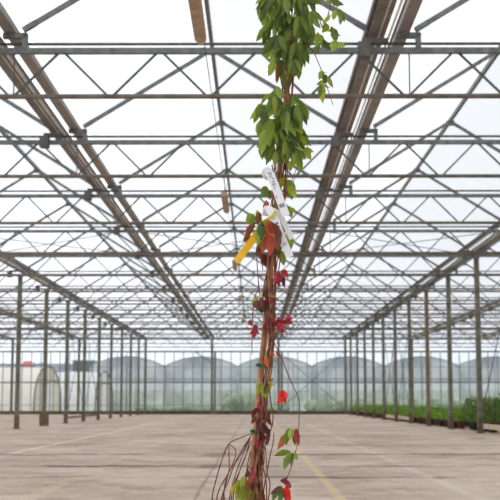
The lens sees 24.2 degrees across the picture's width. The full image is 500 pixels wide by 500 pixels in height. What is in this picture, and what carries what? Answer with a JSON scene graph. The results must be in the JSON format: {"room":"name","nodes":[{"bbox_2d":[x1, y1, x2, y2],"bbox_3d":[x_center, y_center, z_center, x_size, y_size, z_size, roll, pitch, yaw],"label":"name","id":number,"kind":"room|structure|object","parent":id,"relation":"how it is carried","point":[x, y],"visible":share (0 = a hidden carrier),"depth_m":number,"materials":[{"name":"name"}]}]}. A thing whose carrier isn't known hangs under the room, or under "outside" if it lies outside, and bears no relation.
{"room":"greenhouse interior","nodes":[
{"label":"greenhouse interior","id":0,"kind":"room"},
{"bbox_2d":[0,308,64,336],"bbox_3d":[-12.451,0.138,34.631,3.546,1.176,72.609,0,-7,0],"label":"ceiling","id":1,"kind":"structure","parent":0,"point":[1,319],"depth_m":65.71,"materials":[{"name":"clear glass"}]},
{"bbox_2d":[0,258,109,336],"bbox_3d":[-8.451,0.136,34.614,3.546,1.176,72.609,0,-7,0],"label":"ceiling","id":2,"kind":"structure","parent":0,"point":[6,281],"depth_m":50.31,"materials":[{"name":"clear glass"}]},
{"bbox_2d":[0,250,147,337],"bbox_3d":[-6.470,0.681,34.392,0.455,0.116,72.329,0,-7,0],"label":"gutter","id":3,"kind":"object","parent":2,"relation":"attached to","point":[44,281],"visible":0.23,"depth_m":36.51,"materials":[{"name":"metal"}]},
{"bbox_2d":[0,67,205,337],"bbox_3d":[-4.452,0.133,34.596,3.546,1.176,72.609,0,-7,0],"label":"ceiling","id":4,"kind":"structure","parent":0,"point":[17,117],"depth_m":28.80,"materials":[{"name":"clear glass"}]},
{"bbox_2d":[0,2,213,337],"bbox_3d":[-2.497,0.698,34.372,0.440,0.154,72.329,0,-7,0],"label":"gutter","id":5,"kind":"object","parent":4,"relation":"attached to","point":[41,108],"visible":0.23,"depth_m":16.04,"materials":[{"name":"metal"}]},
{"bbox_2d":[10,0,372,337],"bbox_3d":[-0.452,0.131,34.578,3.546,1.176,72.609,0,-7,0],"label":"ceiling","id":6,"kind":"structure","parent":0,"point":[47,21],"depth_m":17.02,"materials":[{"name":"clear glass"}]},
{"bbox_2d":[188,0,205,44],"bbox_3d":[-0.471,-2.312,10.311,0.110,0.500,1.850,0,-7,0],"label":"strip light","id":7,"kind":"object","parent":6,"relation":"hanging from","point":[195,6],"visible":1,"depth_m":10.48,"materials":[{"name":"metal"}]},
{"bbox_2d":[221,171,229,213],"bbox_3d":[-0.426,-1.012,20.326,0.110,0.500,1.850,0,-7,0],"label":"strip light","id":8,"kind":"object","parent":6,"relation":"hanging from","point":[224,195],"visible":0.93,"depth_m":20.05,"materials":[{"name":"metal"}]},
{"bbox_2d":[86,305,393,322],"bbox_3d":[-0.392,2.481,45.351,12.000,0.683,0.186,0,-7,0],"label":"roof truss","id":9,"kind":"object","parent":6,"relation":"hanging from","point":[283,309],"visible":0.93,"depth_m":45.32,"materials":[{"name":"metal"}]},
{"bbox_2d":[131,331,355,343],"bbox_3d":[-0.316,4.653,62.085,12.000,0.683,0.186,0,-7,0],"label":"roof truss","id":10,"kind":"object","parent":6,"relation":"hanging from","point":[207,331],"visible":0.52,"depth_m":62.03,"materials":[{"name":"metal"}]},
{"bbox_2d":[140,336,349,347],"bbox_3d":[-0.297,5.196,66.268,12.000,0.683,0.186,0,-7,0],"label":"roof truss","id":11,"kind":"object","parent":6,"relation":"hanging from","point":[210,336],"visible":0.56,"depth_m":66.21,"materials":[{"name":"metal"}]},
{"bbox_2d":[0,32,499,98],"bbox_3d":[-0.544,-1.864,11.884,12.000,0.683,0.186,0,-7,0],"label":"roof truss","id":12,"kind":"object","parent":6,"relation":"attached to","point":[363,50],"visible":0.96,"depth_m":11.85,"materials":[{"name":"metal"}]},
{"bbox_2d":[204,44,242,312],"bbox_3d":[-0.359,0.476,30.696,0.010,0.012,43.000,0,-7,0],"label":"power cable","id":13,"kind":"object","parent":12,"relation":"attached to","point":[204,44],"visible":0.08,"depth_m":14.93,"materials":[{"name":"metal"}]},
{"bbox_2d":[0,128,499,177],"bbox_3d":[-0.525,-1.321,16.068,12.000,0.683,0.186,0,-7,0],"label":"roof truss","id":14,"kind":"object","parent":6,"relation":"attached to","point":[44,142],"visible":0.96,"depth_m":16.03,"materials":[{"name":"metal"}]},
{"bbox_2d":[0,185,499,224],"bbox_3d":[-0.506,-0.778,20.251,12.000,0.683,0.186,0,-7,0],"label":"roof truss","id":15,"kind":"object","parent":6,"relation":"attached to","point":[87,195],"visible":0.98,"depth_m":20.22,"materials":[{"name":"metal"}]},
{"bbox_2d":[0,224,499,254],"bbox_3d":[-0.487,-0.235,24.434,12.000,0.683,0.186,0,-7,0],"label":"roof truss","id":16,"kind":"object","parent":6,"relation":"attached to","point":[116,231],"visible":0.89,"depth_m":24.39,"materials":[{"name":"metal"}]},
{"bbox_2d":[4,229,130,251],"bbox_3d":[-4.478,-0.150,26.545,0.016,0.018,5.814,7,-10,-43],"label":"cable","id":17,"kind":"object","parent":16,"relation":"attached to","point":[130,229],"visible":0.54,"depth_m":26.34,"materials":[{"name":"metal"}]},
{"bbox_2d":[0,238,146,255],"bbox_3d":[-4.478,-0.120,26.541,0.016,0.018,5.814,-7,-10,43],"label":"cable","id":18,"kind":"object","parent":16,"relation":"attached to","point":[0,238],"visible":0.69,"depth_m":26.67,"materials":[{"name":"metal"}]},
{"bbox_2d":[145,233,310,255],"bbox_3d":[-0.478,-0.122,26.524,0.016,0.018,5.814,-7,-10,43],"label":"cable","id":19,"kind":"object","parent":16,"relation":"attached to","point":[145,233],"visible":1,"depth_m":25.77,"materials":[{"name":"metal"}]},
{"bbox_2d":[170,229,322,251],"bbox_3d":[-0.478,-0.152,26.527,0.016,0.018,5.814,7,-10,-43],"label":"cable","id":20,"kind":"object","parent":16,"relation":"attached to","point":[321,229],"visible":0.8,"depth_m":26.92,"materials":[{"name":"metal"}]},
{"bbox_2d":[275,0,422,337],"bbox_3d":[1.503,0.696,34.354,0.440,0.154,72.329,0,-7,0],"label":"gutter","id":21,"kind":"object","parent":6,"relation":"attached to","point":[381,11],"visible":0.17,"depth_m":14.81,"materials":[{"name":"metal"}]},
{"bbox_2d":[0,414,499,499],"bbox_3d":[-0.455,4.875,30.947,36.000,0.200,78.629,0,-7,0],"label":"floor","id":22,"kind":"structure","parent":0,"point":[141,456],"depth_m":15.56,"materials":[{"name":"concrete"}]},
{"bbox_2d":[7,268,29,428],"bbox_3d":[-6.494,2.730,32.562,0.630,4.470,0.180,0,-7,0],"label":"support post","id":23,"kind":"object","parent":22,"relation":"on","point":[20,278],"visible":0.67,"depth_m":32.52,"materials":[{"name":"metal"}]},
{"bbox_2d":[21,268,447,291],"bbox_3d":[-0.449,0.852,32.801,12.000,0.683,0.186,0,-7,0],"label":"roof truss","id":24,"kind":"object","parent":23,"relation":"attached to","point":[171,269],"visible":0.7,"depth_m":32.75,"materials":[{"name":"metal"}]},
{"bbox_2d":[35,283,55,425],"bbox_3d":[-6.475,3.273,36.745,0.630,4.470,0.200,0,-7,0],"label":"support post","id":25,"kind":"object","parent":22,"relation":"on","point":[43,416],"visible":0.87,"depth_m":36.67,"materials":[{"name":"metal"}]},
{"bbox_2d":[0,286,47,304],"bbox_3d":[-12.430,1.401,37.038,12.000,0.683,0.186,0,-7,0],"label":"roof truss","id":26,"kind":"object","parent":25,"relation":"attached to","point":[1,289],"visible":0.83,"depth_m":36.98,"materials":[{"name":"metal"}]},
{"bbox_2d":[48,283,425,304],"bbox_3d":[-0.430,1.395,36.984,12.000,0.683,0.186,0,-7,0],"label":"roof truss","id":27,"kind":"object","parent":25,"relation":"attached to","point":[289,288],"visible":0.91,"depth_m":36.94,"materials":[{"name":"metal"}]},
{"bbox_2d":[58,295,75,423],"bbox_3d":[-6.456,3.816,40.928,0.630,4.470,0.180,0,-7,0],"label":"support post","id":28,"kind":"object","parent":22,"relation":"on","point":[59,298],"visible":0.97,"depth_m":40.90,"materials":[{"name":"metal"}]},
{"bbox_2d":[0,297,68,314],"bbox_3d":[-12.411,1.945,41.221,12.000,0.683,0.186,0,-7,0],"label":"roof truss","id":29,"kind":"object","parent":28,"relation":"attached to","point":[12,313],"visible":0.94,"depth_m":41.15,"materials":[{"name":"metal"}]},
{"bbox_2d":[70,327,83,411],"bbox_3d":[-6.372,4.345,42.986,0.024,3.466,4.232,0,-7,0],"label":"cable","id":30,"kind":"object","parent":28,"relation":"attached to","point":[70,327],"visible":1,"depth_m":43.03,"materials":[{"name":"metal"}]},
{"bbox_2d":[69,295,407,314],"bbox_3d":[-0.411,1.938,41.168,12.000,0.683,0.186,0,-7,0],"label":"roof truss","id":31,"kind":"object","parent":28,"relation":"attached to","point":[286,300],"visible":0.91,"depth_m":41.11,"materials":[{"name":"metal"}]},
{"bbox_2d":[76,305,92,420],"bbox_3d":[-6.437,4.359,45.112,0.630,4.470,0.180,0,-7,0],"label":"support post","id":32,"kind":"object","parent":22,"relation":"on","point":[77,310],"visible":0.95,"depth_m":45.07,"materials":[{"name":"metal"}]},
{"bbox_2d":[0,307,85,322],"bbox_3d":[-12.392,2.488,45.405,12.000,0.683,0.186,0,-7,0],"label":"roof truss","id":33,"kind":"object","parent":32,"relation":"attached to","point":[26,310],"visible":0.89,"depth_m":45.35,"materials":[{"name":"metal"}]},
{"bbox_2d":[91,315,105,419],"bbox_3d":[-6.418,4.902,49.295,0.630,4.470,0.180,0,-7,0],"label":"support post","id":34,"kind":"object","parent":22,"relation":"on","point":[92,316],"visible":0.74,"depth_m":49.24,"materials":[{"name":"metal"}]},
{"bbox_2d":[0,315,99,328],"bbox_3d":[-12.373,3.031,49.588,12.000,0.683,0.186,0,-7,0],"label":"roof truss","id":35,"kind":"object","parent":34,"relation":"attached to","point":[0,315],"visible":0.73,"depth_m":49.54,"materials":[{"name":"metal"}]},
{"bbox_2d":[100,315,382,328],"bbox_3d":[-0.373,3.024,49.535,12.000,0.683,0.186,0,-7,0],"label":"roof truss","id":36,"kind":"object","parent":34,"relation":"attached to","point":[281,316],"visible":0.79,"depth_m":49.50,"materials":[{"name":"metal"}]},
{"bbox_2d":[104,320,117,417],"bbox_3d":[-6.399,5.445,53.478,0.630,4.470,0.180,0,-7,0],"label":"support post","id":37,"kind":"object","parent":22,"relation":"on","point":[105,324],"visible":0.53,"depth_m":53.45,"materials":[{"name":"metal"}]},
{"bbox_2d":[0,320,109,334],"bbox_3d":[-12.354,3.574,53.772,12.000,0.683,0.186,0,-7,0],"label":"roof truss","id":38,"kind":"object","parent":37,"relation":"attached to","point":[26,320],"visible":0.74,"depth_m":53.71,"materials":[{"name":"metal"}]},
{"bbox_2d":[113,320,372,334],"bbox_3d":[-0.354,3.567,53.718,12.000,0.683,0.186,0,-7,0],"label":"roof truss","id":39,"kind":"object","parent":37,"relation":"attached to","point":[232,324],"visible":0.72,"depth_m":53.67,"materials":[{"name":"metal"}]},
{"bbox_2d":[115,326,127,416],"bbox_3d":[-6.380,5.988,57.662,0.630,4.470,0.180,0,-7,0],"label":"support post","id":40,"kind":"object","parent":22,"relation":"on","point":[121,330],"visible":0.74,"depth_m":57.61,"materials":[{"name":"metal"}]},
{"bbox_2d":[0,326,121,339],"bbox_3d":[-12.335,4.117,57.955,12.000,0.683,0.186,0,-7,0],"label":"roof truss","id":41,"kind":"object","parent":40,"relation":"attached to","point":[42,326],"visible":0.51,"depth_m":57.91,"materials":[{"name":"metal"}]},
{"bbox_2d":[122,326,363,339],"bbox_3d":[-0.335,4.110,57.901,12.000,0.683,0.186,0,-7,0],"label":"roof truss","id":42,"kind":"object","parent":40,"relation":"attached to","point":[203,326],"visible":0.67,"depth_m":57.86,"materials":[{"name":"metal"}]},
{"bbox_2d":[124,331,135,415],"bbox_3d":[-6.361,6.531,61.845,0.630,4.470,0.180,0,-7,0],"label":"support post","id":43,"kind":"object","parent":22,"relation":"on","point":[130,370],"visible":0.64,"depth_m":61.77,"materials":[{"name":"metal"}]},
{"bbox_2d":[0,331,130,343],"bbox_3d":[-12.316,4.660,62.138,12.000,0.683,0.186,0,-7,0],"label":"roof truss","id":44,"kind":"object","parent":43,"relation":"attached to","point":[60,332],"visible":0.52,"depth_m":62.08,"materials":[{"name":"metal"}]},
{"bbox_2d":[133,336,143,414],"bbox_3d":[-6.342,7.074,66.028,0.630,4.470,0.180,0,-7,0],"label":"support post","id":45,"kind":"object","parent":22,"relation":"on","point":[138,370],"visible":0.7,"depth_m":66.00,"materials":[{"name":"metal"}]},
{"bbox_2d":[0,336,137,347],"bbox_3d":[-12.297,5.203,66.322,12.000,0.683,0.186,0,-7,0],"label":"roof truss","id":46,"kind":"object","parent":45,"relation":"attached to","point":[1,336],"visible":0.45,"depth_m":66.26,"materials":[{"name":"metal"}]},
{"bbox_2d":[211,0,345,499],"bbox_3d":[0.068,0.166,3.682,0.441,2.118,0.289,-3,-8,21],"label":"climbing plant","id":47,"kind":"object","parent":22,"relation":"on","point":[286,129],"visible":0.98,"depth_m":3.72,"materials":[{"name":"green plant"}]},
{"bbox_2d":[234,210,276,263],"bbox_3d":[0.017,-0.035,3.714,0.138,0.168,0.104,0,-7,0],"label":"tag","id":48,"kind":"object","parent":47,"relation":"hanging from","point":[240,256],"visible":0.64,"depth_m":3.68,"materials":[{"name":"plastic"}]},
{"bbox_2d":[262,167,289,216],"bbox_3d":[0.081,-0.183,3.706,0.083,0.164,0.046,-7,-10,44],"label":"plant tag","id":49,"kind":"object","parent":47,"relation":"attached to","point":[268,174],"visible":1,"depth_m":3.70,"materials":[{"name":"white plastic"}]},
{"bbox_2d":[262,205,293,257],"bbox_3d":[0.090,-0.056,3.683,0.102,0.171,0.032,0,-7,0],"label":"plant tag","id":50,"kind":"object","parent":47,"relation":"attached to","point":[268,210],"visible":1,"depth_m":3.68,"materials":[{"name":"white plastic"}]},
{"bbox_2d":[344,336,354,414],"bbox_3d":[5.658,7.067,65.975,0.630,4.470,0.180,0,-7,0],"label":"support post","id":51,"kind":"object","parent":22,"relation":"on","point":[351,409],"visible":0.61,"depth_m":65.90,"materials":[{"name":"metal"}]},
{"bbox_2d":[352,335,499,347],"bbox_3d":[11.703,5.189,66.215,12.000,0.683,0.186,0,-7,0],"label":"roof truss","id":52,"kind":"object","parent":51,"relation":"attached to","point":[493,335],"visible":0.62,"depth_m":66.16,"materials":[{"name":"metal"}]},
{"bbox_2d":[350,331,361,415],"bbox_3d":[5.639,6.524,61.791,0.630,4.470,0.180,0,-7,0],"label":"support post","id":53,"kind":"object","parent":22,"relation":"on","point":[357,360],"visible":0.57,"depth_m":61.74,"materials":[{"name":"metal"}]},
{"bbox_2d":[357,331,499,343],"bbox_3d":[11.684,4.646,62.031,12.000,0.683,0.186,0,-7,0],"label":"roof truss","id":54,"kind":"object","parent":53,"relation":"attached to","point":[437,332],"visible":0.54,"depth_m":61.99,"materials":[{"name":"metal"}]},
{"bbox_2d":[357,326,369,416],"bbox_3d":[5.620,5.981,57.608,0.630,4.470,0.180,0,-7,0],"label":"support post","id":55,"kind":"object","parent":22,"relation":"on","point":[364,330],"visible":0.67,"depth_m":57.58,"materials":[{"name":"metal"}]},
{"bbox_2d":[364,326,499,339],"bbox_3d":[11.665,4.103,57.848,12.000,0.683,0.186,0,-7,0],"label":"roof truss","id":56,"kind":"object","parent":55,"relation":"attached to","point":[439,330],"visible":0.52,"depth_m":57.82,"materials":[{"name":"metal"}]},
{"bbox_2d":[365,320,378,417],"bbox_3d":[5.601,5.438,53.425,0.630,4.470,0.180,0,-7,0],"label":"support post","id":57,"kind":"object","parent":22,"relation":"on","point":[366,324],"visible":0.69,"depth_m":53.37,"materials":[{"name":"metal"}]},
{"bbox_2d":[373,320,499,334],"bbox_3d":[11.646,3.560,53.664,12.000,0.683,0.186,0,-7,0],"label":"roof truss","id":58,"kind":"object","parent":57,"relation":"attached to","point":[388,324],"visible":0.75,"depth_m":53.63,"materials":[{"name":"metal"}]},
{"bbox_2d":[374,315,388,419],"bbox_3d":[5.582,4.895,49.241,0.630,4.470,0.180,0,-7,0],"label":"support post","id":59,"kind":"object","parent":22,"relation":"on","point":[375,316],"visible":0.77,"depth_m":49.18,"materials":[{"name":"metal"}]},
{"bbox_2d":[383,315,499,328],"bbox_3d":[11.627,3.017,49.481,12.000,0.683,0.186,0,-7,0],"label":"roof truss","id":60,"kind":"object","parent":59,"relation":"attached to","point":[383,315],"visible":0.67,"depth_m":49.46,"materials":[{"name":"metal"}]},
{"bbox_2d":[385,305,401,420],"bbox_3d":[5.563,4.352,45.058,0.630,4.470,0.180,0,-7,0],"label":"support post","id":61,"kind":"object","parent":22,"relation":"on","point":[387,307],"visible":0.96,"depth_m":45.01,"materials":[{"name":"metal"}]},
{"bbox_2d":[394,305,499,322],"bbox_3d":[11.608,2.474,45.298,12.000,0.683,0.186,0,-7,0],"label":"roof truss","id":62,"kind":"object","parent":61,"relation":"attached to","point":[489,309],"visible":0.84,"depth_m":45.28,"materials":[{"name":"metal"}]},
{"bbox_2d":[398,295,416,423],"bbox_3d":[5.544,3.809,40.875,0.630,4.470,0.180,0,-7,0],"label":"support post","id":63,"kind":"object","parent":22,"relation":"on","point":[400,298],"visible":0.99,"depth_m":40.82,"materials":[{"name":"metal"}]},
{"bbox_2d":[408,297,499,314],"bbox_3d":[11.589,1.931,41.114,12.000,0.683,0.186,0,-7,0],"label":"roof truss","id":64,"kind":"object","parent":63,"relation":"attached to","point":[414,313],"visible":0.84,"depth_m":41.08,"materials":[{"name":"metal"}]},
{"bbox_2d":[417,407,425,423],"bbox_3d":[5.909,5.570,39.361,0.569,0.588,0.552,3,-8,-23],"label":"potted shrub","id":65,"kind":"object","parent":22,"relation":"on","point":[421,409],"visible":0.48,"depth_m":39.30,"materials":[{"name":"green plant"}]},
{"bbox_2d":[414,283,434,425],"bbox_3d":[5.525,3.266,36.691,0.630,4.470,0.180,0,-7,0],"label":"support post","id":66,"kind":"object","parent":22,"relation":"on","point":[426,306],"visible":0.84,"depth_m":36.65,"materials":[{"name":"metal"}]},
{"bbox_2d":[426,285,499,304],"bbox_3d":[11.570,1.388,36.931,12.000,0.683,0.186,0,-7,0],"label":"roof truss","id":67,"kind":"object","parent":66,"relation":"attached to","point":[432,303],"visible":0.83,"depth_m":36.91,"materials":[{"name":"metal"}]},
{"bbox_2d":[432,407,444,425],"bbox_3d":[5.938,5.175,36.313,0.552,0.587,0.569,1,-7,-9],"label":"potted shrub","id":68,"kind":"object","parent":22,"relation":"on","point":[437,409],"visible":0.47,"depth_m":36.27,"materials":[{"name":"green plant"}]},
{"bbox_2d":[433,411,446,426],"bbox_3d":[5.903,5.153,35.694,0.600,0.471,0.603,7,-10,-41],"label":"potted shrub","id":69,"kind":"object","parent":22,"relation":"on","point":[441,423],"visible":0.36,"depth_m":35.61,"materials":[{"name":"green plant"}]},
{"bbox_2d":[435,268,457,428],"bbox_3d":[5.506,2.723,32.508,0.630,4.470,0.180,0,-7,0],"label":"support post","id":70,"kind":"object","parent":22,"relation":"on","point":[448,284],"visible":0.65,"depth_m":32.47,"materials":[{"name":"metal"}]},
{"bbox_2d":[447,271,499,291],"bbox_3d":[11.551,0.845,32.748,12.000,0.683,0.186,0,-7,0],"label":"roof truss","id":71,"kind":"object","parent":70,"relation":"attached to","point":[455,290],"visible":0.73,"depth_m":32.72,"materials":[{"name":"metal"}]},
{"bbox_2d":[440,409,454,426],"bbox_3d":[5.895,4.938,34.389,0.569,0.561,0.552,0,-7,3],"label":"potted shrub","id":72,"kind":"object","parent":22,"relation":"on","point":[447,410],"visible":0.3,"depth_m":34.38,"materials":[{"name":"green plant"}]},
{"bbox_2d":[453,409,467,428],"bbox_3d":[5.907,4.703,32.665,0.569,0.582,0.552,-7,-10,42],"label":"potted shrub","id":73,"kind":"object","parent":22,"relation":"on","point":[461,424],"visible":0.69,"depth_m":32.55,"materials":[{"name":"green plant"}]},
{"bbox_2d":[461,395,475,429],"bbox_3d":[6.030,4.383,31.550,0.668,0.931,0.667,4,-8,-28],"label":"potted shrub","id":74,"kind":"object","parent":22,"relation":"on","point":[462,413],"visible":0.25,"depth_m":31.50,"materials":[{"name":"green plant"}]},
{"bbox_2d":[463,398,476,430],"bbox_3d":[5.953,4.315,30.814,0.692,0.876,0.682,-6,-10,41],"label":"potted shrub","id":75,"kind":"object","parent":22,"relation":"on","point":[474,424],"visible":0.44,"depth_m":30.75,"materials":[{"name":"green plant"}]},
{"bbox_2d":[461,248,486,432],"bbox_3d":[5.487,2.180,28.325,0.630,4.470,0.180,0,-7,0],"label":"support post","id":76,"kind":"object","parent":22,"relation":"on","point":[475,258],"visible":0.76,"depth_m":28.28,"materials":[{"name":"metal"}]},
{"bbox_2d":[0,248,473,275],"bbox_3d":[-0.468,0.308,28.618,12.000,0.683,0.186,0,-7,0],"label":"roof truss","id":77,"kind":"object","parent":76,"relation":"attached to","point":[137,257],"visible":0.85,"depth_m":28.57,"materials":[{"name":"metal"}]},
{"bbox_2d":[335,233,473,255],"bbox_3d":[3.522,-0.125,26.506,0.016,0.018,5.814,-7,-10,43],"label":"cable","id":78,"kind":"object","parent":77,"relation":"attached to","point":[335,233],"visible":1,"depth_m":26.16,"materials":[{"name":"metal"}]},
{"bbox_2d":[336,233,485,251],"bbox_3d":[3.522,-0.154,26.510,0.016,0.018,5.814,7,-10,-43],"label":"cable","id":79,"kind":"object","parent":77,"relation":"attached to","point":[479,233],"visible":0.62,"depth_m":26.21,"materials":[{"name":"metal"}]},
{"bbox_2d":[479,255,499,275],"bbox_3d":[11.532,0.301,28.564,12.000,0.683,0.186,0,-7,0],"label":"roof truss","id":80,"kind":"object","parent":76,"relation":"attached to","point":[484,274],"visible":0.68,"depth_m":28.55,"materials":[{"name":"metal"}]},
{"bbox_2d":[411,299,499,337],"bbox_3d":[9.530,0.672,34.321,0.455,0.116,72.329,0,-7,0],"label":"gutter","id":81,"kind":"object","parent":80,"relation":"attached to","point":[454,319],"visible":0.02,"depth_m":53.12,"materials":[{"name":"metal"}]},
{"bbox_2d":[480,329,499,420],"bbox_3d":[5.522,2.166,26.199,0.024,3.466,4.232,0,-7,0],"label":"cable","id":82,"kind":"object","parent":76,"relation":"attached to","point":[499,329],"visible":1,"depth_m":26.82,"materials":[{"name":"metal"}]},
{"bbox_2d":[483,424,499,430],"bbox_3d":[5.592,3.956,25.967,0.040,0.120,4.218,0,-7,0],"label":"base rail","id":83,"kind":"object","parent":76,"relation":"attached to","point":[485,426],"visible":1,"depth_m":26.99,"materials":[{"name":"concrete"}]},
{"bbox_2d":[466,398,492,423],"bbox_3d":[5.962,4.222,30.124,0.667,0.882,0.668,3,-8,-21],"label":"potted shrub","id":84,"kind":"object","parent":22,"relation":"on","point":[474,400],"visible":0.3,"depth_m":30.14,"materials":[{"name":"green plant"}]},
{"bbox_2d":[473,398,498,431],"bbox_3d":[5.959,4.131,29.393,0.666,0.874,0.671,-7,-10,42],"label":"potted shrub","id":85,"kind":"object","parent":22,"relation":"on","point":[485,430],"visible":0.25,"depth_m":29.32,"materials":[{"name":"green plant"}]},
{"bbox_2d":[483,396,499,432],"bbox_3d":[5.941,3.998,28.598,0.668,0.935,0.667,3,-8,-19],"label":"potted shrub","id":86,"kind":"object","parent":22,"relation":"on","point":[495,404],"visible":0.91,"depth_m":28.52,"materials":[{"name":"green plant"}]},
{"bbox_2d":[489,424,498,432],"bbox_3d":[5.945,4.360,28.549,0.254,0.204,0.254,-2,-8,16],"label":"pot","id":87,"kind":"object","parent":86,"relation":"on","point":[490,431],"depth_m":28.46,"materials":[{"name":"plastic"}]},
{"bbox_2d":[0,340,499,413],"bbox_3d":[-0.279,7.008,70.142,36.140,5.660,0.180,0,-7,0],"label":"wall","id":88,"kind":"structure","parent":0,"point":[12,351],"depth_m":70.03,"materials":[{"name":"clear glass"}]},
{"bbox_2d":[0,411,349,413],"bbox_3d":[-0.279,9.722,69.841,36.000,0.200,0.240,0,-7,0],"label":"baseboard","id":89,"kind":"structure","parent":88,"relation":"attached to","point":[1,412],"depth_m":69.74,"materials":[{"name":"concrete"}]},
{"bbox_2d":[283,0,499,337],"bbox_3d":[3.548,0.129,34.560,3.546,1.176,72.609,0,-7,0],"label":"ceiling","id":90,"kind":"structure","parent":0,"point":[438,20],"depth_m":22.07,"materials":[{"name":"clear glass"}]},
{"bbox_2d":[341,220,499,337],"bbox_3d":[5.530,0.674,34.339,0.455,0.116,72.329,0,-7,0],"label":"gutter","id":91,"kind":"object","parent":90,"relation":"attached to","point":[495,236],"visible":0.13,"depth_m":31.79,"materials":[{"name":"metal"}]},
{"bbox_2d":[351,238,499,337],"bbox_3d":[7.548,0.126,34.542,3.546,1.176,72.609,0,-7,0],"label":"ceiling","id":92,"kind":"structure","parent":0,"point":[485,263],"depth_m":45.46,"materials":[{"name":"clear glass"}]},
{"bbox_2d":[457,421,465,428],"bbox_3d":[5.900,4.887,32.622,0.254,0.207,0.254,-2,-8,16],"label":"pot","id":93,"kind":"object","parent":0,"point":[461,424],"depth_m":32.53,"materials":[{"name":"brown plastic"}]},
{"bbox_2d":[431,299,499,337],"bbox_3d":[11.548,0.124,34.524,3.546,1.176,72.609,0,-7,0],"label":"ceiling","id":94,"kind":"structure","parent":0,"point":[468,319],"depth_m":64.11,"materials":[{"name":"clear glass"}]},
{"bbox_3d":[-18.442,2.900,34.260,0.080,4.470,72.529,0,-7,0],"label":"wall","id":95,"kind":"structure","parent":0,"visible":0},
{"bbox_3d":[-12.468,0.315,28.671,12.000,0.683,0.186,0,-7,0],"label":"roof truss","id":96,"kind":"object","parent":95,"relation":"attached to","visible":0},
{"bbox_2d":[0,308,80,337],"bbox_3d":[-10.470,0.684,34.410,0.455,0.116,72.329,0,-7,0],"label":"gutter","id":97,"kind":"object","parent":96,"relation":"on","point":[24,319],"visible":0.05,"depth_m":56.71,"materials":[{"name":"metal"}]},
{"label":"outside","id":98,"kind":"structure","parent":0,"visible":0},
{"bbox_3d":[0.508,32.499,243.154,320.000,0.250,349.371,0,-7,0],"label":"ground","id":99,"kind":"structure","parent":98,"visible":0},
{"bbox_2d":[21,361,34,366],"bbox_3d":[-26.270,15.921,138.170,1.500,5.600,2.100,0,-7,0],"label":"market stall","id":100,"kind":"object","parent":99,"relation":"on","point":[25,363],"visible":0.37,"depth_m":137.82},
{"bbox_2d":[0,366,61,410],"bbox_3d":[-33.835,10.092,84.334,40.070,3.305,6.104,-1,-7,8],"label":"tunnel","id":101,"kind":"object","parent":99,"relation":"on","point":[26,371],"visible":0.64,"depth_m":79.61,"materials":[{"name":"plastic"}]},
{"bbox_2d":[0,364,72,371],"bbox_3d":[-43.385,18.234,157.157,61.000,5.900,16.000,0,-7,0],"label":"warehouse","id":102,"kind":"structure","parent":99,"relation":"on","point":[57,367],"depth_m":154.47,"materials":[{"name":"blue metal"}]},
{"bbox_2d":[71,360,96,371],"bbox_3d":[-14.821,12.178,104.873,2.000,4.450,3.200,0,-7,0],"label":"storage shed","id":103,"kind":"object","parent":99,"relation":"on","point":[73,361],"visible":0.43,"depth_m":103.61,"materials":[{"name":"grey metal"}]},
{"bbox_2d":[57,371,113,410],"bbox_3d":[-26.258,11.268,93.007,30.070,3.205,6.104,-1,-7,6],"label":"tunnel","id":104,"kind":"object","parent":99,"relation":"on","point":[104,398],"visible":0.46,"depth_m":89.29,"materials":[{"name":"plastic"}]},
{"bbox_2d":[90,356,163,410],"bbox_3d":[-10.179,13.323,114.236,6.200,4.590,34.093,0,-7,0],"label":"greenhouse","id":105,"kind":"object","parent":99,"relation":"on","point":[155,370],"visible":0.57,"depth_m":97.45,"materials":[{"name":"grey plastic"}]},
{"bbox_2d":[165,356,236,405],"bbox_3d":[-4.026,13.384,114.704,6.200,4.590,34.093,0,-7,0],"label":"greenhouse","id":106,"kind":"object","parent":99,"relation":"on","point":[192,366],"visible":0.73,"depth_m":97.90,"materials":[{"name":"grey plastic"}]},
{"bbox_2d":[134,405,289,410],"bbox_3d":[-2.824,11.861,87.203,11.643,0.629,1.854,0,-7,0],"label":"hedge","id":107,"kind":"object","parent":99,"relation":"on","point":[141,407],"visible":0.37,"depth_m":86.73,"materials":[{"name":"plant"}]},
{"bbox_2d":[220,394,255,410],"bbox_3d":[-0.613,10.198,77.353,2.688,1.390,2.073,0,-7,0],"label":"hedge","id":108,"kind":"object","parent":99,"relation":"on","point":[229,403],"visible":0.76,"depth_m":76.64,"materials":[{"name":"plant"}]},
{"bbox_2d":[237,356,311,410],"bbox_3d":[2.121,13.316,114.181,6.200,4.590,34.093,0,-7,0],"label":"greenhouse","id":109,"kind":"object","parent":99,"relation":"on","point":[249,370],"visible":0.63,"depth_m":97.38,"materials":[{"name":"grey plastic"}]},
{"bbox_2d":[312,356,382,400],"bbox_3d":[8.273,13.376,114.649,6.200,4.590,34.093,0,-7,0],"label":"greenhouse","id":110,"kind":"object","parent":99,"relation":"on","point":[335,390],"visible":0.62,"depth_m":97.88,"materials":[{"name":"grey plastic"}]},
{"bbox_2d":[304,397,494,410],"bbox_3d":[13.093,11.335,85.213,18.396,1.160,2.337,0,-7,0],"label":"hedge","id":111,"kind":"object","parent":99,"relation":"on","point":[313,405],"visible":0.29,"depth_m":84.62,"materials":[{"name":"plant"}]},
{"bbox_2d":[385,356,459,400],"bbox_3d":[14.421,13.308,114.126,6.200,4.590,34.093,0,-7,0],"label":"greenhouse","id":112,"kind":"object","parent":99,"relation":"on","point":[435,362],"visible":0.48,"depth_m":97.35,"materials":[{"name":"grey plastic"}]},
{"bbox_2d":[455,356,499,400],"bbox_3d":[20.573,13.369,114.594,6.200,4.590,34.093,0,-7,0],"label":"greenhouse","id":113,"kind":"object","parent":99,"relation":"on","point":[464,366],"visible":0.56,"depth_m":97.85,"materials":[{"name":"grey plastic"}]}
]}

